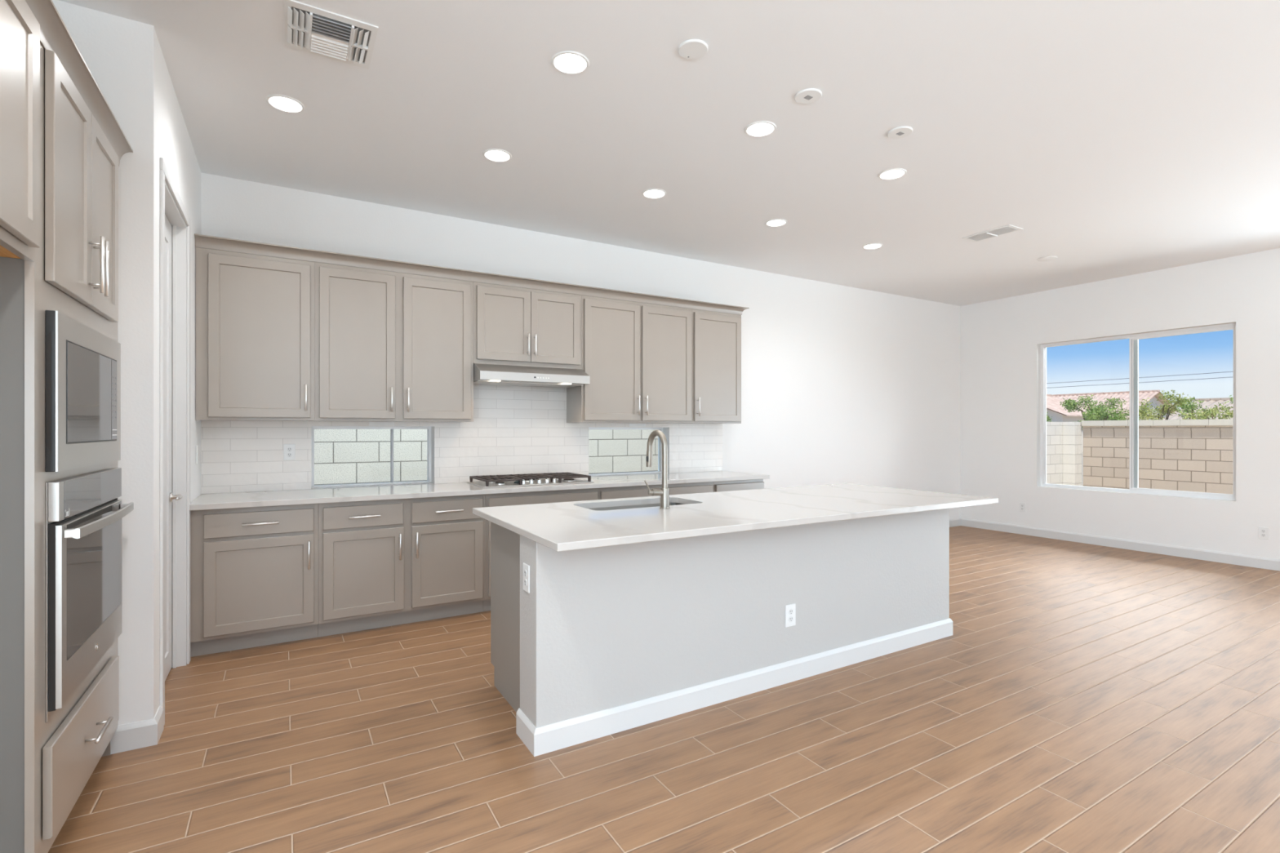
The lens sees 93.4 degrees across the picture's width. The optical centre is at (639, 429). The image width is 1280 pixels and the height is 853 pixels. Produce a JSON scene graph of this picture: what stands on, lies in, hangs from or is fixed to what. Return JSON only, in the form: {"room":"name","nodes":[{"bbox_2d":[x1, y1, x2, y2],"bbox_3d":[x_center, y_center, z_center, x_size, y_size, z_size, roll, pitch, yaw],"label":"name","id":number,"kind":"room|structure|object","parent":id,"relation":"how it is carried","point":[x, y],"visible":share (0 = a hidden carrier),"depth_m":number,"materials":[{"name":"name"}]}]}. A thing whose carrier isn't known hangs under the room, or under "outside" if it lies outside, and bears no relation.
{"room":"kitchen","nodes":[
{"label":"kitchen","id":0,"kind":"room"},
{"bbox_2d":[52,0,116,119],"bbox_3d":[-2.486,-0.190,2.393,0.650,3.060,0.120,0,0,-31],"label":"wall","id":1,"kind":"structure","parent":0,"point":[94,33],"depth_m":2.48,"materials":[{"name":"white paint"}]},
{"bbox_2d":[116,16,201,725],"bbox_3d":[-2.557,-0.190,3.272,0.120,3.060,1.706,0,0,-31],"label":"wall","id":2,"kind":"structure","parent":0,"point":[149,115],"depth_m":2.55,"materials":[{"name":"white paint"}]},
{"bbox_2d":[110,705,164,754],"bbox_3d":[-2.192,1.286,2.570,0.235,0.108,0.156,0,0,-31],"label":"baseboard","id":3,"kind":"structure","parent":2,"relation":"attached to","point":[146,733],"depth_m":2.53,"materials":[{"name":"white paint"}]},
{"bbox_2d":[160,157,190,724],"bbox_3d":[-2.424,0.062,3.058,0.132,2.555,0.920,0,0,-31],"label":"door","id":4,"kind":"structure","parent":2,"relation":"in","point":[175,232],"depth_m":3.38,"materials":[{"name":"white paint"}]},
{"bbox_2d":[195,445,198,463],"bbox_3d":[-2.807,0.160,3.824,0.009,0.116,0.072,0,0,-31],"label":"light switch","id":5,"kind":"object","parent":2,"relation":"attached to","point":[197,446],"visible":1,"depth_m":3.79,"materials":[{"name":"white plastic"}]},
{"bbox_2d":[201,173,960,519],"bbox_3d":[0.385,-0.190,6.114,9.776,3.060,0.200,0,0,-31],"label":"wall","id":6,"kind":"structure","parent":0,"point":[840,384],"depth_m":6.69,"materials":[{"name":"white paint"}]},
{"bbox_2d":[195,247,315,421],"bbox_3d":[-2.557,-0.599,4.039,0.655,1.078,0.383,0,0,-31],"label":"upper cabinet","id":7,"kind":"object","parent":6,"relation":"attached to","point":[255,313],"visible":1,"depth_m":3.90,"materials":[{"name":"beige paint"}]},
{"bbox_2d":[311,426,434,488],"bbox_3d":[-2.051,0.204,4.653,0.860,0.456,0.160,0,0,-31],"label":"window","id":8,"kind":"structure","parent":6,"relation":"in","point":[391,428],"depth_m":4.72,"materials":[{"name":"white plastic"}]},
{"bbox_2d":[314,262,473,422],"bbox_3d":[-1.811,-0.599,4.479,1.075,1.078,0.383,0,0,-31],"label":"upper cabinet","id":9,"kind":"object","parent":6,"relation":"attached to","point":[390,346],"visible":1,"depth_m":4.33,"materials":[{"name":"beige paint"}]},
{"bbox_2d":[200,384,722,493],"bbox_3d":[-1.039,-0.039,5.152,4.404,0.940,0.008,0,0,-31],"label":"tile backsplash","id":10,"kind":"structure","parent":6,"relation":"attached to","point":[513,429],"depth_m":4.99,"materials":[{"name":"white tile"}]},
{"bbox_2d":[283,444,295,460],"bbox_3d":[-2.492,0.162,4.285,0.072,0.116,0.008,0,0,-31],"label":"wall outlet","id":11,"kind":"object","parent":10,"relation":"attached to","point":[289,450],"visible":1,"depth_m":4.28,"materials":[{"name":"white plastic"}]},
{"bbox_2d":[629,423,645,426],"bbox_3d":[-0.022,-0.041,5.746,0.180,0.030,0.001,0,0,-31],"label":"backsplash tile","id":12,"kind":"object","parent":10,"relation":"attached to","point":[630,424],"visible":1,"depth_m":5.75,"materials":[{"name":"white tile"}]},
{"bbox_2d":[473,281,581,368],"bbox_3d":[-0.954,-0.824,4.984,0.912,0.628,0.383,0,0,-31],"label":"upper cabinet","id":13,"kind":"object","parent":6,"relation":"attached to","point":[513,326],"visible":0.98,"depth_m":4.83,"materials":[{"name":"beige paint"}]},
{"bbox_2d":[473,363,590,387],"bbox_3d":[-0.924,-0.439,4.933,0.906,0.142,0.484,0,0,-31],"label":"range hood","id":14,"kind":"object","parent":6,"relation":"attached to","point":[483,374],"visible":0.94,"depth_m":4.77,"materials":[{"name":"silver metal"}]},
{"bbox_2d":[588,426,668,476],"bbox_3d":[-0.134,0.206,5.784,0.877,0.452,0.160,0,0,-31],"label":"window","id":15,"kind":"structure","parent":6,"relation":"in","point":[660,446],"depth_m":5.88,"materials":[{"name":"white plastic"}]},
{"bbox_2d":[566,295,692,423],"bbox_3d":[-0.068,-0.599,5.507,1.145,1.078,0.383,0,0,-31],"label":"upper cabinet","id":16,"kind":"object","parent":6,"relation":"attached to","point":[637,357],"visible":1,"depth_m":5.35,"materials":[{"name":"beige paint"}]},
{"bbox_2d":[194,233,749,315],"bbox_3d":[-0.928,-1.173,5.005,4.446,0.068,0.374,0,0,-31],"label":"crown molding","id":17,"kind":"structure","parent":16,"relation":"on","point":[206,242],"depth_m":4.49,"materials":[{"name":"beige paint"}]},
{"bbox_2d":[682,308,741,423],"bbox_3d":[0.684,-0.599,5.950,0.598,1.078,0.383,0,0,-31],"label":"upper cabinet","id":18,"kind":"object","parent":6,"relation":"attached to","point":[716,335],"visible":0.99,"depth_m":5.82,"materials":[{"name":"beige paint"}]},
{"bbox_2d":[949,517,960,527],"bbox_3d":[2.677,1.286,7.341,4.181,0.108,0.015,0,0,-31],"label":"baseboard","id":19,"kind":"structure","parent":6,"relation":"attached to","point":[954,522],"depth_m":8.32,"materials":[{"name":"white paint"}]},
{"bbox_2d":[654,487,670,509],"bbox_3d":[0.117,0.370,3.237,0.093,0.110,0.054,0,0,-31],"label":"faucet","id":20,"kind":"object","parent":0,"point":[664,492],"depth_m":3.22,"materials":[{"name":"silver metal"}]},
{"bbox_2d":[48,525,1279,852],"bbox_3d":[2.969,1.440,1.734,9.776,0.200,10.370,0,0,-31],"label":"floor","id":21,"kind":"structure","parent":0,"point":[1080,697],"depth_m":2.55,"materials":[{"name":"brown wood"}]},
{"bbox_2d":[0,43,119,852],"bbox_3d":[-2.176,0.101,1.941,0.709,2.478,0.972,0,0,-31],"label":"tall cabinet","id":22,"kind":"object","parent":21,"relation":"on","point":[45,768],"visible":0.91,"depth_m":1.72,"materials":[{"name":"beige paint"}]},
{"bbox_2d":[25,0,133,165],"bbox_3d":[-1.626,-1.135,1.632,0.050,0.075,2.064,0,0,-31],"label":"crown molding","id":23,"kind":"structure","parent":22,"relation":"attached to","point":[55,36],"depth_m":1.92,"materials":[{"name":"beige paint"}]},
{"bbox_2d":[45,310,120,471],"bbox_3d":[-2.080,-0.111,1.987,0.430,0.470,0.784,0,0,-31],"label":"microwave","id":24,"kind":"object","parent":22,"relation":"in","point":[83,364],"visible":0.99,"depth_m":1.95,"materials":[{"name":"silver metal"}]},
{"bbox_2d":[45,467,133,723],"bbox_3d":[-2.120,0.503,1.962,0.636,0.698,0.770,0,0,-31],"label":"wall oven","id":25,"kind":"object","parent":22,"relation":"in","point":[84,513],"visible":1,"depth_m":1.93,"materials":[{"name":"silver metal"}]},
{"bbox_2d":[190,503,318,657],"bbox_3d":[-2.476,0.903,3.909,0.663,0.873,0.688,0,0,-31],"label":"base cabinet","id":26,"kind":"object","parent":21,"relation":"on","point":[254,571],"visible":0.98,"depth_m":3.65,"materials":[{"name":"beige paint"}]},
{"bbox_2d":[317,494,484,637],"bbox_3d":[-1.728,0.903,4.351,1.071,0.873,0.688,0,0,-31],"label":"base cabinet","id":27,"kind":"object","parent":21,"relation":"on","point":[385,562],"visible":0.96,"depth_m":4.07,"materials":[{"name":"beige paint"}]},
{"bbox_2d":[490,521,519,712],"bbox_3d":[-0.488,0.899,3.076,0.394,0.882,0.662,0,0,-31],"label":"base cabinet","id":28,"kind":"object","parent":21,"relation":"on","point":[504,543],"visible":0.1,"depth_m":2.99,"materials":[{"name":"grey wood"}]},
{"bbox_2d":[483,488,598,611],"bbox_3d":[-0.871,0.903,4.856,0.917,0.873,0.688,0,0,-31],"label":"base cabinet","id":29,"kind":"object","parent":21,"relation":"on","point":[592,494],"visible":0.06,"depth_m":4.49,"materials":[{"name":"beige paint"}]},
{"bbox_2d":[189,471,769,511],"bbox_3d":[-0.855,0.449,4.870,4.434,0.034,0.681,0,0,-31],"label":"countertop","id":30,"kind":"structure","parent":29,"relation":"on","point":[289,497],"depth_m":4.25,"materials":[{"name":"white stone"}]},
{"bbox_2d":[466,472,594,488],"bbox_3d":[-0.886,0.403,4.880,0.897,0.058,0.503,0,0,-31],"label":"gas cooktop","id":31,"kind":"object","parent":30,"relation":"in","point":[548,478],"visible":1,"depth_m":4.78,"materials":[{"name":"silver metal"}]},
{"bbox_2d":[466,478,594,488],"bbox_3d":[-0.886,0.427,4.880,0.897,0.009,0.503,0,0,-31],"label":"steel tray","id":32,"kind":"object","parent":31,"relation":"on","point":[535,482],"depth_m":4.75,"materials":[{"name":"silver metal"}]},
{"bbox_2d":[598,481,713,499],"bbox_3d":[0.021,0.903,5.383,1.153,0.873,0.688,0,0,-31],"label":"base cabinet","id":33,"kind":"object","parent":21,"relation":"on","point":[606,493],"visible":0.02,"depth_m":5.06,"materials":[{"name":"beige paint"}]},
{"bbox_2d":[515,508,952,756],"bbox_3d":[0.746,0.899,3.291,2.870,0.882,0.221,0,0,-31],"label":"island base","id":34,"kind":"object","parent":21,"relation":"on","point":[614,639],"depth_m":2.93,"materials":[{"name":"grey paint"}]},
{"bbox_2d":[523,562,529,593],"bbox_3d":[-0.487,0.635,2.578,0.008,0.116,0.072,0,0,-31],"label":"wall outlet","id":35,"kind":"object","parent":34,"relation":"attached to","point":[526,567],"visible":1,"depth_m":2.57,"materials":[{"name":"white plastic"}]},
{"bbox_2d":[785,603,795,627],"bbox_3d":[0.802,0.990,3.207,0.072,0.116,0.008,0,0,-31],"label":"wall outlet","id":36,"kind":"object","parent":34,"relation":"attached to","point":[790,610],"visible":1,"depth_m":3.20,"materials":[{"name":"white plastic"}]},
{"bbox_2d":[788,608,793,614],"bbox_3d":[0.803,0.971,3.205,0.031,0.031,0.002,0,0,-31],"label":"socket","id":37,"kind":"object","parent":36,"relation":"attached to","point":[790,611],"depth_m":3.20,"materials":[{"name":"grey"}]},
{"bbox_2d":[788,616,793,622],"bbox_3d":[0.803,1.010,3.205,0.031,0.031,0.002,0,0,-31],"label":"socket","id":38,"kind":"object","parent":36,"relation":"attached to","point":[790,618],"depth_m":3.20,"materials":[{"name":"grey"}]},
{"bbox_2d":[713,479,764,492],"bbox_3d":[0.774,0.903,5.827,0.594,0.873,0.688,0,0,-31],"label":"base cabinet","id":39,"kind":"object","parent":21,"relation":"on","point":[740,485],"visible":0.03,"depth_m":5.56,"materials":[{"name":"beige paint"}]},
{"bbox_3d":[1.068,0.899,3.995,1.499,0.882,0.662,0,0,-31],"label":"cabinet","id":40,"kind":"object","parent":21,"relation":"on","visible":0},
{"bbox_2d":[472,483,998,551],"bbox_3d":[0.658,0.441,3.498,2.936,0.032,1.178,0,0,-31],"label":"countertop","id":41,"kind":"structure","parent":40,"relation":"on","point":[560,526],"depth_m":3.08,"materials":[{"name":"white stone"}]},
{"bbox_2d":[588,502,671,511],"bbox_3d":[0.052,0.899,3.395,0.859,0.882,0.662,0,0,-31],"label":"sink","id":42,"kind":"object","parent":41,"relation":"in","point":[659,504],"visible":0.02,"depth_m":3.61,"materials":[{"name":"grey metal"}]},
{"bbox_2d":[644,429,670,509],"bbox_3d":[0.064,0.213,3.294,0.127,0.423,0.207,0,0,-31],"label":"kitchen faucet","id":43,"kind":"object","parent":41,"relation":"on","point":[664,492],"visible":1,"depth_m":3.23,"materials":[{"name":"silver metal"}]},
{"bbox_2d":[671,502,684,505],"bbox_3d":[-0.005,0.558,3.463,0.740,0.202,0.370,0,0,-31],"label":"sink","id":44,"kind":"object","parent":41,"relation":"in","point":[672,504],"visible":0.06,"depth_m":3.76,"materials":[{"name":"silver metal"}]},
{"bbox_2d":[58,0,1279,306],"bbox_3d":[2.969,-1.820,1.734,9.776,0.200,10.370,0,0,-31],"label":"ceiling","id":45,"kind":"structure","parent":0,"point":[1122,138],"depth_m":3.42,"materials":[{"name":"white paint"}]},
{"bbox_2d":[265,93,305,113],"bbox_3d":[-1.871,-1.717,3.181,0.180,0.006,0.180,0,0,-31],"label":"recessed light","id":46,"kind":"object","parent":45,"relation":"in","point":[286,104],"visible":1,"depth_m":3.17,"materials":[{"name":"white plastic"}]},
{"bbox_2d":[284,0,377,69],"bbox_3d":[-1.352,-1.710,2.633,0.344,0.019,0.344,0,0,-31],"label":"ceiling vent","id":47,"kind":"object","parent":45,"relation":"in","point":[312,29],"visible":1,"depth_m":2.61,"materials":[{"name":"white plastic"}]},
{"bbox_2d":[482,148,511,162],"bbox_3d":[-0.894,-1.717,3.780,0.180,0.006,0.180,0,0,-31],"label":"recessed light","id":48,"kind":"object","parent":45,"relation":"in","point":[498,155],"visible":1,"depth_m":3.78,"materials":[{"name":"white plastic"}]},
{"bbox_2d":[551,50,589,74],"bbox_3d":[-0.327,-1.717,2.826,0.180,0.006,0.180,0,0,-31],"label":"recessed light","id":49,"kind":"object","parent":45,"relation":"in","point":[567,62],"visible":1,"depth_m":2.82,"materials":[{"name":"white plastic"}]},
{"bbox_2d":[641,188,666,198],"bbox_3d":[0.103,-1.717,4.391,0.180,0.006,0.180,0,0,-31],"label":"recessed light","id":50,"kind":"object","parent":45,"relation":"in","point":[651,193],"visible":1,"depth_m":4.38,"materials":[{"name":"white plastic"}]},
{"bbox_2d":[678,39,708,59],"bbox_3d":[0.240,-1.714,2.723,0.136,0.012,0.136,0,0,-31],"label":"cover plate","id":51,"kind":"object","parent":45,"relation":"attached to","point":[691,49],"visible":1,"depth_m":2.71,"materials":[{"name":"white plastic"}]},
{"bbox_2d":[744,120,776,137],"bbox_3d":[0.689,-1.717,3.448,0.180,0.006,0.180,0,0,-31],"label":"recessed light","id":52,"kind":"object","parent":45,"relation":"in","point":[761,128],"visible":1,"depth_m":3.44,"materials":[{"name":"white plastic"}]},
{"bbox_2d":[764,218,786,226],"bbox_3d":[1.131,-1.717,5.010,0.180,0.006,0.180,0,0,-31],"label":"recessed light","id":53,"kind":"object","parent":45,"relation":"in","point":[775,222],"visible":1,"depth_m":5.00,"materials":[{"name":"white plastic"}]},
{"bbox_2d":[794,88,822,104],"bbox_3d":[0.867,-1.714,3.105,0.136,0.011,0.136,0,0,-31],"label":"cover plate","id":54,"kind":"object","parent":45,"relation":"attached to","point":[809,95],"visible":1,"depth_m":3.09,"materials":[{"name":"white plastic"}]},
{"bbox_2d":[862,243,882,248],"bbox_3d":[2.181,-1.717,5.652,0.180,0.006,0.180,0,0,-31],"label":"recessed light","id":55,"kind":"object","parent":45,"relation":"in","point":[872,246],"visible":1,"depth_m":5.65,"materials":[{"name":"white plastic"}]},
{"bbox_2d":[877,168,906,179],"bbox_3d":[1.697,-1.717,4.055,0.180,0.006,0.180,0,0,-31],"label":"recessed light","id":56,"kind":"object","parent":45,"relation":"in","point":[894,173],"visible":1,"depth_m":4.05,"materials":[{"name":"white plastic"}]},
{"bbox_2d":[887,125,912,138],"bbox_3d":[1.502,-1.714,3.483,0.136,0.011,0.136,0,0,-31],"label":"cover plate","id":57,"kind":"object","parent":45,"relation":"attached to","point":[899,132],"visible":1,"depth_m":3.47,"materials":[{"name":"white plastic"}]},
{"bbox_2d":[961,224,1023,242],"bbox_3d":[3.087,-1.713,5.287,0.220,0.014,0.410,0,0,-31],"label":"ceiling vent","id":58,"kind":"object","parent":45,"relation":"in","point":[1008,228],"visible":1,"depth_m":5.27,"materials":[{"name":"white plastic"}]},
{"bbox_2d":[1037,255,1057,261],"bbox_3d":[4.092,-1.713,6.054,0.170,0.014,0.170,0,0,-31],"label":"ceiling disc","id":59,"kind":"object","parent":45,"relation":"attached to","point":[1051,257],"visible":1,"depth_m":6.02,"materials":[{"name":"white plastic"}]},
{"bbox_2d":[960,248,1279,559],"bbox_3d":[7.093,-0.190,4.167,0.200,3.060,9.970,0,0,-31],"label":"wall","id":60,"kind":"structure","parent":0,"point":[1002,340],"depth_m":6.77,"materials":[{"name":"white paint"}]},
{"bbox_2d":[1019,502,1025,511],"bbox_3d":[4.886,0.995,7.701,0.008,0.116,0.072,0,0,-31],"label":"wall outlet","id":61,"kind":"object","parent":60,"relation":"attached to","point":[1022,505],"visible":1,"depth_m":7.70,"materials":[{"name":"white plastic"}]},
{"bbox_2d":[960,517,1279,571],"bbox_3d":[5.336,1.286,6.933,0.015,0.108,3.420,0,0,-31],"label":"baseboard","id":62,"kind":"structure","parent":60,"relation":"attached to","point":[1268,563],"depth_m":6.68,"materials":[{"name":"white paint"}]},
{"bbox_2d":[1040,323,1235,500],"bbox_3d":[5.551,-0.176,6.830,0.080,1.783,1.835,0,0,-31],"label":"window","id":63,"kind":"structure","parent":60,"relation":"in","point":[1134,339],"depth_m":6.78,"materials":[{"name":"white plastic"}]},
{"bbox_2d":[1258,526,1268,539],"bbox_3d":[6.005,1.000,5.804,0.008,0.116,0.072,0,0,-31],"label":"wall outlet","id":64,"kind":"object","parent":60,"relation":"attached to","point":[1263,531],"visible":1,"depth_m":5.80,"materials":[{"name":"white plastic"}]},
{"label":"outside","id":65,"kind":"structure","parent":0,"visible":0},
{"bbox_2d":[1046,371,1233,383],"bbox_3d":[17.456,-2.389,29.454,0.022,0.595,57.001,0,0,-31],"label":"power line","id":66,"kind":"object","parent":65,"point":[1226,371],"visible":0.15,"depth_m":24.29,"materials":[{"name":"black metal"}]},
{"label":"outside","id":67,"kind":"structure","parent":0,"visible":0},
{"bbox_2d":[1052,377,1230,387],"bbox_3d":[17.456,-2.189,29.454,0.022,0.595,57.001,0,0,-31],"label":"power line","id":68,"kind":"object","parent":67,"point":[1221,377],"visible":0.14,"depth_m":24.36,"materials":[{"name":"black metal"}]},
{"bbox_3d":[-1.155,-0.190,-0.699,0.200,3.060,9.970,0,0,-31],"label":"wall","id":69,"kind":"structure","parent":0,"visible":0},
{"bbox_2d":[0,0,39,262],"bbox_3d":[-1.669,-0.801,1.042,0.668,0.673,1.092,0,0,-31],"label":"upper cabinet","id":70,"kind":"object","parent":69,"relation":"attached to","point":[20,29],"visible":1,"depth_m":1.54,"materials":[{"name":"beige paint"}]},
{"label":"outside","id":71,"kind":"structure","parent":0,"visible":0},
{"bbox_2d":[1081,452,1083,485],"bbox_3d":[24.247,1.665,31.719,86.000,0.150,90.000,0,0,-31],"label":"ground","id":72,"kind":"structure","parent":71,"point":[1082,452],"depth_m":24.26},
{"bbox_2d":[314,422,1062,485],"bbox_3d":[1.190,0.715,8.365,18.550,1.750,0.200,0,0,-31],"label":"wall","id":73,"kind":"structure","parent":72,"relation":"on","point":[341,456],"depth_m":6.14,"materials":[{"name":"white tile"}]},
{"bbox_2d":[1046,412,1052,422],"bbox_3d":[11.077,0.523,16.623,0.660,2.136,0.500,0,0,-41],"label":"shrub","id":74,"kind":"object","parent":72,"relation":"on","point":[1047,417],"visible":0.07,"depth_m":16.54,"materials":[{"name":"green plant"}]},
{"bbox_2d":[1046,394,1097,452],"bbox_3d":[29.435,-0.565,45.519,5.960,4.310,7.700,0,0,-31],"label":"house","id":75,"kind":"structure","parent":72,"relation":"on","point":[1054,408],"depth_m":42.12,"materials":[{"name":"beige paint"}]},
{"bbox_2d":[1062,422,1081,485],"bbox_3d":[9.203,0.715,12.834,0.295,1.750,0.235,0,0,-31],"label":"pilaster","id":76,"kind":"object","parent":72,"relation":"on","point":[1072,431],"visible":0.64,"depth_m":12.74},
{"bbox_2d":[1059,394,1129,431],"bbox_3d":[11.773,0.346,15.479,0.992,2.490,1.598,0,0,-31],"label":"tree","id":77,"kind":"object","parent":72,"relation":"on","point":[1070,405],"visible":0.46,"depth_m":15.43,"materials":[{"name":"green plant"}]},
{"bbox_2d":[1082,405,1127,420],"bbox_3d":[10.982,0.516,14.129,0.740,2.150,1.098,0,0,-11],"label":"shrub","id":78,"kind":"object","parent":72,"relation":"on","point":[1100,415],"visible":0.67,"depth_m":14.20,"materials":[{"name":"green plant"}]},
{"bbox_2d":[1050,390,1176,420],"bbox_3d":[33.303,-0.700,55.731,11.000,4.580,23.560,0,0,-31],"label":"house","id":79,"kind":"structure","parent":72,"relation":"on","point":[1144,394],"depth_m":46.78,"materials":[{"name":"beige paint"}]},
{"bbox_2d":[1081,418,1233,494],"bbox_3d":[13.636,0.703,5.817,0.350,1.775,16.316,0,0,-31],"label":"fence","id":80,"kind":"object","parent":72,"relation":"on","point":[1197,455],"visible":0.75,"depth_m":11.60,"materials":[{"name":"beige brick"}]},
{"bbox_2d":[1127,389,1195,420],"bbox_3d":[13.279,0.288,15.369,0.989,2.606,1.446,0,0,-31],"label":"tree","id":81,"kind":"object","parent":72,"relation":"on","point":[1166,409],"visible":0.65,"depth_m":15.24,"materials":[{"name":"green plant"}]},
{"bbox_2d":[1174,396,1219,419],"bbox_3d":[12.453,0.430,13.514,0.888,2.322,0.778,0,0,-31],"label":"shrub","id":82,"kind":"object","parent":72,"relation":"on","point":[1188,407],"visible":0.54,"depth_m":13.51,"materials":[{"name":"green plant"}]},
{"bbox_2d":[1162,397,1233,419],"bbox_3d":[31.973,0.015,24.527,9.000,3.150,14.760,0,0,-31],"label":"house","id":83,"kind":"structure","parent":72,"relation":"on","point":[1209,402],"depth_m":29.22,"materials":[{"name":"beige paint"}]},
{"bbox_2d":[1180,401,1233,419],"bbox_3d":[11.796,0.516,12.448,0.839,2.150,0.898,0,0,-15],"label":"shrub","id":84,"kind":"object","parent":72,"relation":"on","point":[1215,411],"visible":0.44,"depth_m":12.46,"materials":[{"name":"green plant"}]},
{"bbox_2d":[1226,395,1233,404],"bbox_3d":[13.240,0.271,12.981,1.076,2.640,0.771,0,0,-31],"label":"tree","id":85,"kind":"object","parent":72,"relation":"on","point":[1231,400],"visible":0.03,"depth_m":13.08,"materials":[{"name":"green plant"}]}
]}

